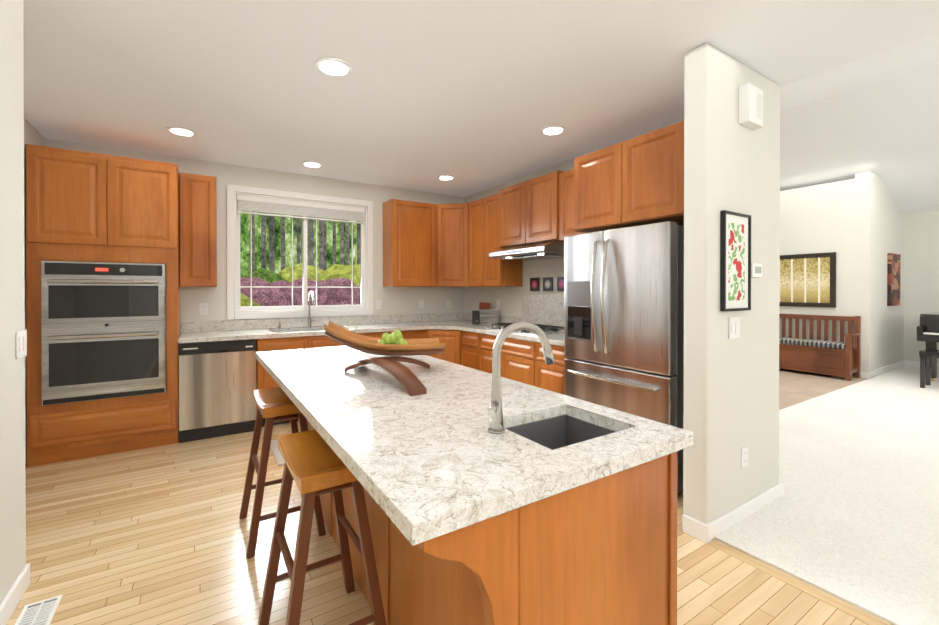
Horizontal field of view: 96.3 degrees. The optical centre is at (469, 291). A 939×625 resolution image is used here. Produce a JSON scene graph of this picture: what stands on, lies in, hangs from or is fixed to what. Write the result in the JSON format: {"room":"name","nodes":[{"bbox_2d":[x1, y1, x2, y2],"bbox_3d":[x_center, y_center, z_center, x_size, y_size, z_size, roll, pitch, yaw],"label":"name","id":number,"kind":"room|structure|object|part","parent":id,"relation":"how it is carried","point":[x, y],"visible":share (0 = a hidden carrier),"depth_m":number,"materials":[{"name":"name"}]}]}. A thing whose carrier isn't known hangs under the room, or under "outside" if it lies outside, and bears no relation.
{"room":"kitchen","nodes":[
{"label":"kitchen","id":0,"kind":"room"},
{"bbox_2d":[0,0,45,603],"bbox_3d":[-1.934,0.005,1.175,0.650,2.660,6.100,0,0,-33],"label":"wall","id":1,"kind":"structure","parent":0,"point":[18,131],"depth_m":1.79,"materials":[{"name":"white paint"}]},
{"bbox_2d":[0,563,29,624],"bbox_3d":[-1.008,1.291,0.356,0.016,0.095,3.710,0,0,-33],"label":"baseboard","id":2,"kind":"structure","parent":1,"relation":"attached to","point":[13,597],"depth_m":1.76,"materials":[{"name":"white paint"}]},
{"bbox_2d":[16,330,26,358],"bbox_3d":[-1.984,0.231,1.864,0.009,0.118,0.118,0,0,-33],"label":"light switch","id":3,"kind":"object","parent":1,"relation":"attached to","point":[21,343],"visible":1,"depth_m":1.85,"materials":[{"name":"white plastic"}]},
{"bbox_2d":[45,138,463,326],"bbox_3d":[-1.955,-0.012,4.877,4.620,2.660,0.150,0,0,-33],"label":"wall","id":4,"kind":"structure","parent":0,"point":[398,300],"depth_m":4.76,"materials":[{"name":"white paint"}]},
{"bbox_2d":[179,172,216,286],"bbox_3d":[-2.663,-0.584,4.132,0.298,1.070,0.327,0,0,-33],"label":"upper cabinet","id":5,"kind":"object","parent":4,"relation":"attached to","point":[198,224],"visible":1,"depth_m":4.00,"materials":[{"name":"brown wood"}]},
{"bbox_2d":[199,303,207,314],"bbox_3d":[-2.715,0.175,4.294,0.072,0.115,0.009,0,0,-33],"label":"electrical outlet","id":6,"kind":"object","parent":4,"relation":"attached to","point":[203,308],"visible":1,"depth_m":4.29,"materials":[{"name":"white plastic"}]},
{"bbox_2d":[227,184,372,319],"bbox_3d":[-1.910,-0.417,4.884,1.581,1.416,0.182,0,0,-33],"label":"window","id":7,"kind":"structure","parent":4,"relation":"in","point":[235,311],"depth_m":4.83,"materials":[{"name":"white paint"}]},
{"bbox_2d":[237,194,364,223],"bbox_3d":[-1.889,-0.939,4.848,1.395,0.193,0.028,0,0,-33],"label":"window blind","id":8,"kind":"object","parent":7,"relation":"attached to","point":[258,204],"visible":0.94,"depth_m":4.80,"materials":[{"name":"white fabric"}]},
{"bbox_2d":[376,300,380,308],"bbox_3d":[-1.147,0.161,5.303,0.072,0.115,0.009,0,0,-33],"label":"electrical outlet","id":9,"kind":"object","parent":4,"relation":"attached to","point":[378,304],"visible":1,"depth_m":5.30,"materials":[{"name":"white plastic"}]},
{"bbox_2d":[383,199,438,286],"bbox_3d":[-0.755,-0.594,5.360,0.614,1.060,0.328,0,0,-33],"label":"upper cabinet","id":10,"kind":"object","parent":4,"relation":"attached to","point":[410,228],"depth_m":5.22,"materials":[{"name":"brown wood"}]},
{"bbox_2d":[419,300,423,307],"bbox_3d":[-0.642,0.164,5.628,0.072,0.115,0.009,0,0,-33],"label":"electrical outlet","id":11,"kind":"object","parent":4,"relation":"attached to","point":[421,303],"visible":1,"depth_m":5.62,"materials":[{"name":"white plastic"}]},
{"bbox_2d":[446,299,450,307],"bbox_3d":[-0.289,0.163,5.855,0.072,0.115,0.009,0,0,-33],"label":"electrical outlet","id":12,"kind":"object","parent":4,"relation":"attached to","point":[448,303],"visible":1,"depth_m":5.85,"materials":[{"name":"white plastic"}]},
{"bbox_2d":[6,421,868,624],"bbox_3d":[-0.305,1.359,2.318,4.620,0.060,6.250,0,0,-33],"label":"floor","id":13,"kind":"structure","parent":0,"point":[157,535],"depth_m":2.10,"materials":[{"name":"brown wood"}]},
{"bbox_2d":[15,595,61,624],"bbox_3d":[-1.745,1.329,1.678,0.115,0.006,0.310,0,0,-33],"label":"floor vent","id":14,"kind":"object","parent":13,"relation":"in","point":[42,612],"visible":1,"depth_m":1.74,"materials":[{"name":"white plastic"}]},
{"bbox_2d":[26,144,180,466],"bbox_3d":[-3.106,0.103,3.672,0.940,2.440,0.627,0,0,-33],"label":"tall cabinet","id":15,"kind":"object","parent":13,"relation":"on","point":[82,206],"visible":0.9,"depth_m":3.38,"materials":[{"name":"brown wood"}]},
{"bbox_2d":[41,261,165,405],"bbox_3d":[-3.061,0.314,3.603,0.764,1.102,0.661,0,0,-33],"label":"double oven","id":16,"kind":"object","parent":15,"relation":"in","point":[103,329],"visible":1,"depth_m":3.36,"materials":[{"name":"silver metal"}]},
{"bbox_2d":[179,339,255,442],"bbox_3d":[-2.437,0.887,4.075,0.606,0.868,0.605,0,0,-33],"label":"dishwasher","id":17,"kind":"object","parent":13,"relation":"on","point":[217,383],"visible":0.92,"depth_m":3.82,"materials":[{"name":"silver metal"}]},
{"bbox_2d":[270,439,284,465],"bbox_3d":[-1.243,1.317,3.683,0.880,0.010,0.600,0,0,-33],"label":"area rug","id":18,"kind":"object","parent":13,"relation":"on","point":[276,453],"visible":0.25,"depth_m":3.44,"materials":[{"name":"beige fabric"}]},
{"bbox_2d":[256,336,307,426],"bbox_3d":[-1.994,0.884,4.391,0.453,0.872,0.628,0,0,-33],"label":"base cabinet","id":19,"kind":"object","parent":13,"relation":"on","point":[264,380],"depth_m":4.08,"materials":[{"name":"brown wood"}]},
{"bbox_2d":[239,387,325,558],"bbox_3d":[-1.071,0.959,2.389,0.385,0.739,0.470,0,0,-33],"label":"stool","id":20,"kind":"object","parent":13,"relation":"on","point":[276,404],"visible":0.75,"depth_m":2.27,"materials":[{"name":"brown wood"}]},
{"bbox_2d":[299,419,330,536],"bbox_3d":[-0.223,0.896,1.816,0.864,0.872,0.600,0,0,-33],"label":"base cabinet","id":21,"kind":"object","parent":13,"relation":"on","point":[325,499],"depth_m":2.38,"materials":[{"name":"brown wood"}]},
{"bbox_2d":[256,346,692,545],"bbox_3d":[-0.395,0.537,2.067,0.920,0.243,2.514,0,0,-33],"label":"countertop","id":22,"kind":"structure","parent":21,"relation":"on","point":[438,459],"depth_m":1.24,"materials":[{"name":"stone"}]},
{"bbox_2d":[324,320,445,395],"bbox_3d":[-0.347,0.285,2.083,0.655,0.259,0.808,0,0,-33],"label":"fruit tray","id":23,"kind":"object","parent":22,"relation":"on","point":[395,347],"visible":1,"depth_m":2.14,"materials":[{"name":"brown wood"}]},
{"bbox_2d":[488,321,554,433],"bbox_3d":[0.144,0.255,1.281,0.255,0.327,0.085,0,0,-33],"label":"island faucet","id":24,"kind":"object","parent":22,"relation":"on","point":[495,414],"visible":1,"depth_m":1.25,"materials":[{"name":"silver metal"}]},
{"bbox_2d":[258,430,385,624],"bbox_3d":[-0.563,0.963,1.598,0.385,0.739,0.470,0,0,-33],"label":"stool","id":25,"kind":"object","parent":13,"relation":"on","point":[314,465],"visible":0.92,"depth_m":1.50,"materials":[{"name":"brown wood"}]},
{"bbox_2d":[308,335,344,347],"bbox_3d":[-1.610,0.883,4.638,0.461,0.872,0.628,0,0,-33],"label":"base cabinet","id":26,"kind":"object","parent":13,"relation":"on","point":[321,340],"depth_m":4.33,"materials":[{"name":"brown wood"}]},
{"bbox_2d":[358,329,427,355],"bbox_3d":[-1.044,0.881,5.002,0.884,0.872,0.628,0,0,-33],"label":"base cabinet","id":27,"kind":"object","parent":13,"relation":"on","point":[408,334],"depth_m":4.86,"materials":[{"name":"brown wood"}]},
{"bbox_2d":[178,313,457,342],"bbox_3d":[-1.228,0.477,4.711,3.334,0.358,0.919,0,0,-33],"label":"countertop","id":28,"kind":"structure","parent":27,"relation":"on","point":[225,330],"depth_m":4.64,"materials":[{"name":"stone"}]},
{"bbox_2d":[308,291,315,326],"bbox_3d":[-1.744,0.197,4.703,0.090,0.410,0.247,0,0,-33],"label":"faucet","id":29,"kind":"object","parent":28,"relation":"on","point":[309,314],"visible":1,"depth_m":4.76,"materials":[{"name":"silver metal"}]},
{"bbox_2d":[460,330,475,368],"bbox_3d":[0.261,0.882,4.899,0.628,0.872,0.383,0,0,-33],"label":"base cabinet","id":30,"kind":"object","parent":13,"relation":"on","point":[467,339],"depth_m":4.76,"materials":[{"name":"brown wood"}]},
{"bbox_2d":[446,294,563,345],"bbox_3d":[0.546,0.237,4.431,0.652,0.415,1.950,0,0,-33],"label":"countertop","id":31,"kind":"structure","parent":30,"relation":"on","point":[545,309],"depth_m":4.60,"materials":[{"name":"stone"}]},
{"bbox_2d":[472,309,497,324],"bbox_3d":[0.186,0.307,5.150,0.300,0.187,0.170,0,0,-33],"label":"toaster","id":32,"kind":"object","parent":31,"relation":"on","point":[484,316],"visible":0.92,"depth_m":5.08,"materials":[{"name":"silver metal"}]},
{"bbox_2d":[485,322,563,335],"bbox_3d":[0.606,0.378,4.363,0.500,0.052,0.860,0,0,-33],"label":"gas cooktop","id":33,"kind":"object","parent":31,"relation":"in","point":[550,330],"visible":0.48,"depth_m":4.19,"materials":[{"name":"silver metal"}]},
{"bbox_2d":[476,333,531,384],"bbox_3d":[0.608,0.884,4.360,0.628,0.872,0.900,0,0,-33],"label":"base cabinet","id":34,"kind":"object","parent":13,"relation":"on","point":[522,361],"depth_m":4.13,"materials":[{"name":"brown wood"}]},
{"bbox_2d":[331,452,676,624],"bbox_3d":[0.108,0.898,1.302,0.864,0.872,0.623,0,0,-33],"label":"base cabinet","id":35,"kind":"object","parent":13,"relation":"on","point":[602,551],"depth_m":1.12,"materials":[{"name":"brown wood"}]},
{"bbox_2d":[532,341,568,394],"bbox_3d":[0.966,0.887,3.803,0.628,0.872,0.423,0,0,-33],"label":"base cabinet","id":36,"kind":"object","parent":13,"relation":"on","point":[548,377],"depth_m":3.66,"materials":[{"name":"brown wood"}]},
{"bbox_2d":[564,221,683,494],"bbox_3d":[1.259,0.441,3.169,0.763,1.770,0.905,0,0,-33],"label":"refrigerator","id":37,"kind":"object","parent":13,"relation":"on","point":[644,297],"depth_m":2.87,"materials":[{"name":"grey metal"}]},
{"bbox_3d":[0.969,0.128,2.991,0.083,1.016,0.797,0,0,-33],"label":"refrigerator handle","id":38,"kind":"part","parent":37,"relation":"part of","materials":[{"name":"silver metal"}]},
{"bbox_2d":[709,539,892,624],"bbox_3d":[1.878,1.326,1.309,0.060,0.016,2.190,0,0,-33],"label":"trim","id":39,"kind":"structure","parent":13,"relation":"on","point":[838,603],"depth_m":1.89,"materials":[{"name":"brown wood"}]},
{"bbox_2d":[23,0,938,196],"bbox_3d":[-0.315,-1.390,2.210,4.500,0.120,6.400,0,0,-33],"label":"ceiling","id":40,"kind":"structure","parent":0,"point":[473,96],"depth_m":2.53,"materials":[{"name":"white paint"}]},
{"bbox_2d":[166,126,196,136],"bbox_3d":[-2.394,-1.330,3.501,0.210,0.010,0.210,0,0,-33],"label":"recessed light","id":41,"kind":"object","parent":40,"relation":"in","point":[182,131],"visible":0.98,"depth_m":3.48,"materials":[{"name":"white glass"}]},
{"bbox_2d":[302,161,322,167],"bbox_3d":[-1.652,-1.335,4.418,0.210,0.010,0.210,0,0,-33],"label":"recessed light","id":42,"kind":"object","parent":40,"relation":"in","point":[311,164],"visible":1,"depth_m":4.39,"materials":[{"name":"white glass"}]},
{"bbox_2d":[315,57,351,76],"bbox_3d":[-0.804,-1.326,2.490,0.210,0.010,0.210,0,0,-33],"label":"recessed light","id":43,"kind":"object","parent":40,"relation":"in","point":[332,67],"visible":1,"depth_m":2.48,"materials":[{"name":"white glass"}]},
{"bbox_2d":[437,175,454,179],"bbox_3d":[-0.273,-1.337,4.937,0.210,0.010,0.210,0,0,-33],"label":"recessed light","id":44,"kind":"object","parent":40,"relation":"in","point":[445,177],"visible":0.96,"depth_m":4.90,"materials":[{"name":"white glass"}]},
{"bbox_2d":[540,125,565,135],"bbox_3d":[0.690,-1.330,3.476,0.210,0.010,0.210,0,0,-33],"label":"recessed light","id":45,"kind":"object","parent":40,"relation":"in","point":[552,130],"visible":0.98,"depth_m":3.46,"materials":[{"name":"white glass"}]},
{"bbox_2d":[464,159,573,316],"bbox_3d":[0.993,-0.010,4.452,0.120,2.660,3.755,0,0,-33],"label":"wall","id":46,"kind":"structure","parent":0,"point":[509,298],"depth_m":5.00,"materials":[{"name":"white paint"}]},
{"bbox_2d":[439,203,466,286],"bbox_3d":[-0.213,-0.594,5.352,0.294,1.050,0.293,0,0,-33],"label":"upper cabinet","id":47,"kind":"object","parent":46,"relation":"attached to","point":[439,245],"depth_m":5.34,"materials":[{"name":"brown wood"}]},
{"bbox_2d":[467,198,482,286],"bbox_3d":[0.209,-0.594,5.250,0.327,1.060,0.338,0,0,-33],"label":"upper cabinet","id":48,"kind":"object","parent":46,"relation":"attached to","point":[475,208],"depth_m":5.17,"materials":[{"name":"brown wood"}]},
{"bbox_2d":[479,302,490,308],"bbox_3d":[0.187,0.269,5.478,0.057,0.258,0.240,0,0,-33],"label":"cutting board","id":49,"kind":"object","parent":46,"relation":"attached to","point":[483,305],"visible":0.46,"depth_m":5.47,"materials":[{"name":"brown wood"}]},
{"bbox_2d":[496,300,499,308],"bbox_3d":[0.356,0.161,5.324,0.009,0.115,0.072,0,0,-33],"label":"electrical outlet","id":50,"kind":"object","parent":46,"relation":"attached to","point":[497,304],"visible":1,"depth_m":5.31,"materials":[{"name":"white plastic"}]},
{"bbox_2d":[483,193,522,286],"bbox_3d":[0.393,-0.593,4.965,0.327,1.060,0.339,0,0,-33],"label":"upper cabinet","id":51,"kind":"object","parent":46,"relation":"attached to","point":[496,272],"depth_m":4.86,"materials":[{"name":"brown wood"}]},
{"bbox_2d":[489,240,564,260],"bbox_3d":[0.659,-0.420,4.393,0.498,0.136,0.880,0,0,-33],"label":"steel range hood","id":52,"kind":"object","parent":46,"relation":"attached to","point":[544,250],"visible":0.92,"depth_m":4.19,"materials":[{"name":"grey metal"}]},
{"bbox_2d":[499,170,564,247],"bbox_3d":[0.723,-0.821,4.432,0.347,0.658,0.906,0,0,-33],"label":"upper cabinet","id":53,"kind":"object","parent":46,"relation":"attached to","point":[528,211],"visible":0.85,"depth_m":4.29,"materials":[{"name":"brown wood"}]},
{"bbox_2d":[530,278,538,290],"bbox_3d":[0.733,-0.082,4.734,0.011,0.150,0.150,0,0,-33],"label":"picture","id":54,"kind":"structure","parent":46,"relation":"attached to","point":[534,284],"depth_m":4.73},
{"bbox_2d":[543,277,552,290],"bbox_3d":[0.850,-0.081,4.553,0.011,0.150,0.150,0,0,-33],"label":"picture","id":55,"kind":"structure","parent":46,"relation":"attached to","point":[547,283],"depth_m":4.54},
{"bbox_2d":[557,277,563,290],"bbox_3d":[0.966,-0.080,4.372,0.011,0.150,0.150,0,0,-33],"label":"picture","id":56,"kind":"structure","parent":46,"relation":"attached to","point":[560,283],"depth_m":4.39},
{"bbox_2d":[559,169,584,241],"bbox_3d":[1.096,-0.798,3.870,0.327,0.640,0.436,0,0,-33],"label":"upper cabinet","id":57,"kind":"object","parent":46,"relation":"attached to","point":[566,203],"visible":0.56,"depth_m":3.89,"materials":[{"name":"brown wood"}]},
{"bbox_2d":[574,121,683,232],"bbox_3d":[1.356,-0.795,3.217,0.597,0.600,0.936,0,0,-33],"label":"upper cabinet","id":58,"kind":"object","parent":46,"relation":"attached to","point":[637,181],"visible":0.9,"depth_m":2.99,"materials":[{"name":"brown wood"}]},
{"bbox_2d":[683,43,779,524],"bbox_3d":[1.595,-0.002,2.527,0.890,2.660,0.135,0,0,-33],"label":"wall","id":59,"kind":"structure","parent":0,"point":[731,386],"depth_m":2.34,"materials":[{"name":"white paint"}]},
{"bbox_2d":[682,482,783,543],"bbox_3d":[1.603,1.281,2.521,0.922,0.095,0.139,0,0,-33],"label":"baseboard","id":60,"kind":"structure","parent":59,"relation":"attached to","point":[700,531],"depth_m":2.33,"materials":[{"name":"white paint"}]},
{"bbox_2d":[729,317,739,338],"bbox_3d":[1.500,0.204,2.380,0.118,0.118,0.009,0,0,-33],"label":"light switch","id":61,"kind":"object","parent":59,"relation":"attached to","point":[734,327],"visible":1,"depth_m":2.37,"materials":[{"name":"white plastic"}]},
{"bbox_2d":[720,210,750,311],"bbox_3d":[1.504,-0.168,2.372,0.300,0.550,0.024,0,0,-33],"label":"framed picture","id":62,"kind":"object","parent":59,"relation":"attached to","point":[735,261],"visible":1,"depth_m":2.36},
{"bbox_2d":[741,446,747,467],"bbox_3d":[1.605,0.964,2.452,0.072,0.115,0.009,0,0,-33],"label":"outlet","id":63,"kind":"object","parent":59,"relation":"attached to","point":[744,456],"visible":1,"depth_m":2.44,"materials":[{"name":"white plastic"}]},
{"bbox_2d":[739,83,762,129],"bbox_3d":[1.627,-1.066,2.428,0.170,0.210,0.056,0,0,-33],"label":"door chime","id":64,"kind":"object","parent":59,"relation":"attached to","point":[750,106],"visible":1,"depth_m":2.39,"materials":[{"name":"white plastic"}]},
{"bbox_2d":[751,263,761,276],"bbox_3d":[1.694,-0.126,2.493,0.124,0.080,0.027,0,0,-33],"label":"thermostat","id":65,"kind":"object","parent":59,"relation":"attached to","point":[756,270],"visible":0.9,"depth_m":2.47,"materials":[{"name":"white plastic"}]},
{"bbox_2d":[779,368,866,409],"bbox_3d":[2.839,1.337,6.719,5.430,0.064,4.150,0,0,-33],"label":"floor","id":66,"kind":"structure","parent":0,"point":[796,387],"depth_m":5.87,"materials":[{"name":"beige wood"}]},
{"bbox_2d":[779,314,860,380],"bbox_3d":[5.397,0.839,6.810,0.465,0.940,1.310,0,0,-33],"label":"bench","id":67,"kind":"object","parent":66,"relation":"on","point":[846,362],"visible":0.6,"depth_m":6.53,"materials":[{"name":"brown wood"}]},
{"bbox_2d":[779,337,844,348],"bbox_3d":[5.374,0.813,6.795,0.380,0.078,1.170,0,0,-33],"label":"bench cushion","id":68,"kind":"object","parent":67,"relation":"on","point":[814,343],"visible":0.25,"depth_m":6.55,"materials":[{"name":"multicoloured fabric"}]},
{"bbox_2d":[714,366,938,624],"bbox_3d":[5.585,1.345,3.134,8.150,0.082,5.250,0,0,-33],"label":"floor carpet","id":69,"kind":"object","parent":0,"point":[850,515],"visible":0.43,"depth_m":2.61,"materials":[{"name":"white carpet"}]},
{"bbox_2d":[917,312,938,380],"bbox_3d":[7.484,0.696,5.833,1.669,1.185,1.480,0,0,-33],"label":"grand piano","id":70,"kind":"object","parent":69,"relation":"on","point":[928,330],"visible":0.85,"depth_m":5.99,"materials":[{"name":"black wood"}]},
{"bbox_2d":[919,349,938,387],"bbox_3d":[6.407,1.044,5.440,0.350,0.498,0.760,0,0,-33],"label":"piano bench","id":71,"kind":"object","parent":69,"relation":"on","point":[926,355],"visible":1,"depth_m":5.65,"materials":[{"name":"black wood"}]},
{"bbox_2d":[779,171,903,377],"bbox_3d":[5.665,-0.259,8.520,1.880,3.120,4.165,0,0,-33],"label":"wall","id":72,"kind":"structure","parent":0,"point":[856,224],"depth_m":6.73,"materials":[{"name":"white paint"}]},
{"bbox_3d":[5.506,-0.189,7.066,0.039,0.875,1.020,0,0,-33],"label":"landscape picture","id":73,"kind":"part","parent":72,"relation":"part of"},
{"bbox_2d":[852,371,870,378],"bbox_3d":[4.895,1.244,8.049,0.020,0.111,4.136,0,0,-33],"label":"baseboard","id":74,"kind":"structure","parent":72,"relation":"attached to","point":[867,375],"depth_m":6.35,"materials":[{"name":"white paint"}]},
{"bbox_2d":[871,360,905,376],"bbox_3d":[6.784,1.249,6.812,1.800,0.111,0.020,0,0,-33],"label":"baseboard","id":75,"kind":"structure","parent":72,"relation":"attached to","point":[878,371],"depth_m":6.77,"materials":[{"name":"white paint"}]},
{"bbox_3d":[6.986,-0.197,6.920,0.530,0.850,0.044,0,0,-33],"label":"abstract canvas picture","id":76,"kind":"part","parent":72,"relation":"part of"},
{"bbox_2d":[780,32,938,213],"bbox_3d":[4.882,-1.965,5.016,7.280,1.335,9.500,0,0,-33],"label":"ceiling","id":77,"kind":"structure","parent":0,"point":[877,113],"depth_m":5.66,"materials":[{"name":"white paint"}]},
{"bbox_2d":[904,210,938,363],"bbox_3d":[7.880,-0.092,6.953,0.150,2.800,9.200,0,0,-33],"label":"wall","id":78,"kind":"structure","parent":0,"point":[921,262],"depth_m":7.17,"materials":[{"name":"white paint"}]},
{"bbox_2d":[906,361,938,368],"bbox_3d":[8.923,1.248,5.180,0.020,0.093,5.080,0,0,-33],"label":"baseboard","id":79,"kind":"structure","parent":78,"relation":"attached to","point":[908,363],"depth_m":7.20,"materials":[{"name":"white paint"}]},
{"label":"outside","id":80,"kind":"structure","parent":0,"visible":0},
{"bbox_2d":[240,203,356,275],"bbox_3d":[-11.453,-20.908,54.468,120.000,46.000,0.200,0,0,-33],"label":"trees","id":81,"kind":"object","parent":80,"point":[244,253],"depth_m":48.33,"materials":[{"name":"green plant"}]},
{"bbox_3d":[-12.035,1.697,36.991,100.000,0.150,64.740,0,0,-33],"label":"ground","id":82,"kind":"structure","parent":80,"visible":0},
{"bbox_2d":[250,210,254,272],"label":"plants","id":83,"kind":"object","parent":82,"relation":"on","point":[253,215],"depth_m":22.24,"materials":[{"name":"black plant"}]},
{"bbox_2d":[261,207,274,272],"label":"plants","id":84,"kind":"object","parent":82,"relation":"on","point":[271,218],"depth_m":15.52,"materials":[{"name":"black plant"}]},
{"bbox_2d":[281,207,284,270],"label":"plants","id":85,"kind":"object","parent":82,"relation":"on","point":[282,218],"depth_m":24.86,"materials":[{"name":"black plant"}]},
{"bbox_2d":[297,206,301,263],"label":"plants","id":86,"kind":"object","parent":82,"relation":"on","point":[298,219],"depth_m":41.29,"materials":[{"name":"black plant"}]},
{"bbox_2d":[240,263,359,306],"bbox_3d":[-2.627,0.657,15.121,21.321,3.568,6.908,0,0,-41],"label":"plants","id":87,"kind":"object","parent":82,"relation":"on","point":[334,278],"depth_m":11.02,"materials":[{"name":"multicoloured plant"}]},
{"bbox_2d":[308,212,313,265],"label":"plants","id":88,"kind":"object","parent":82,"relation":"on","point":[310,221],"depth_m":18.07,"materials":[{"name":"black plant"}]},
{"bbox_2d":[319,215,326,270],"label":"plants","id":89,"kind":"object","parent":82,"relation":"on","point":[323,260],"depth_m":34.68,"materials":[{"name":"black plant"}]},
{"bbox_2d":[333,213,348,265],"label":"plants","id":90,"kind":"object","parent":82,"relation":"on","point":[334,222],"depth_m":32.37,"materials":[{"name":"black plant"}]},
{"bbox_2d":[357,221,359,263],"label":"plants","id":91,"kind":"object","parent":82,"relation":"on","point":[358,228],"depth_m":24.28,"materials":[{"name":"black plant"}]}
]}

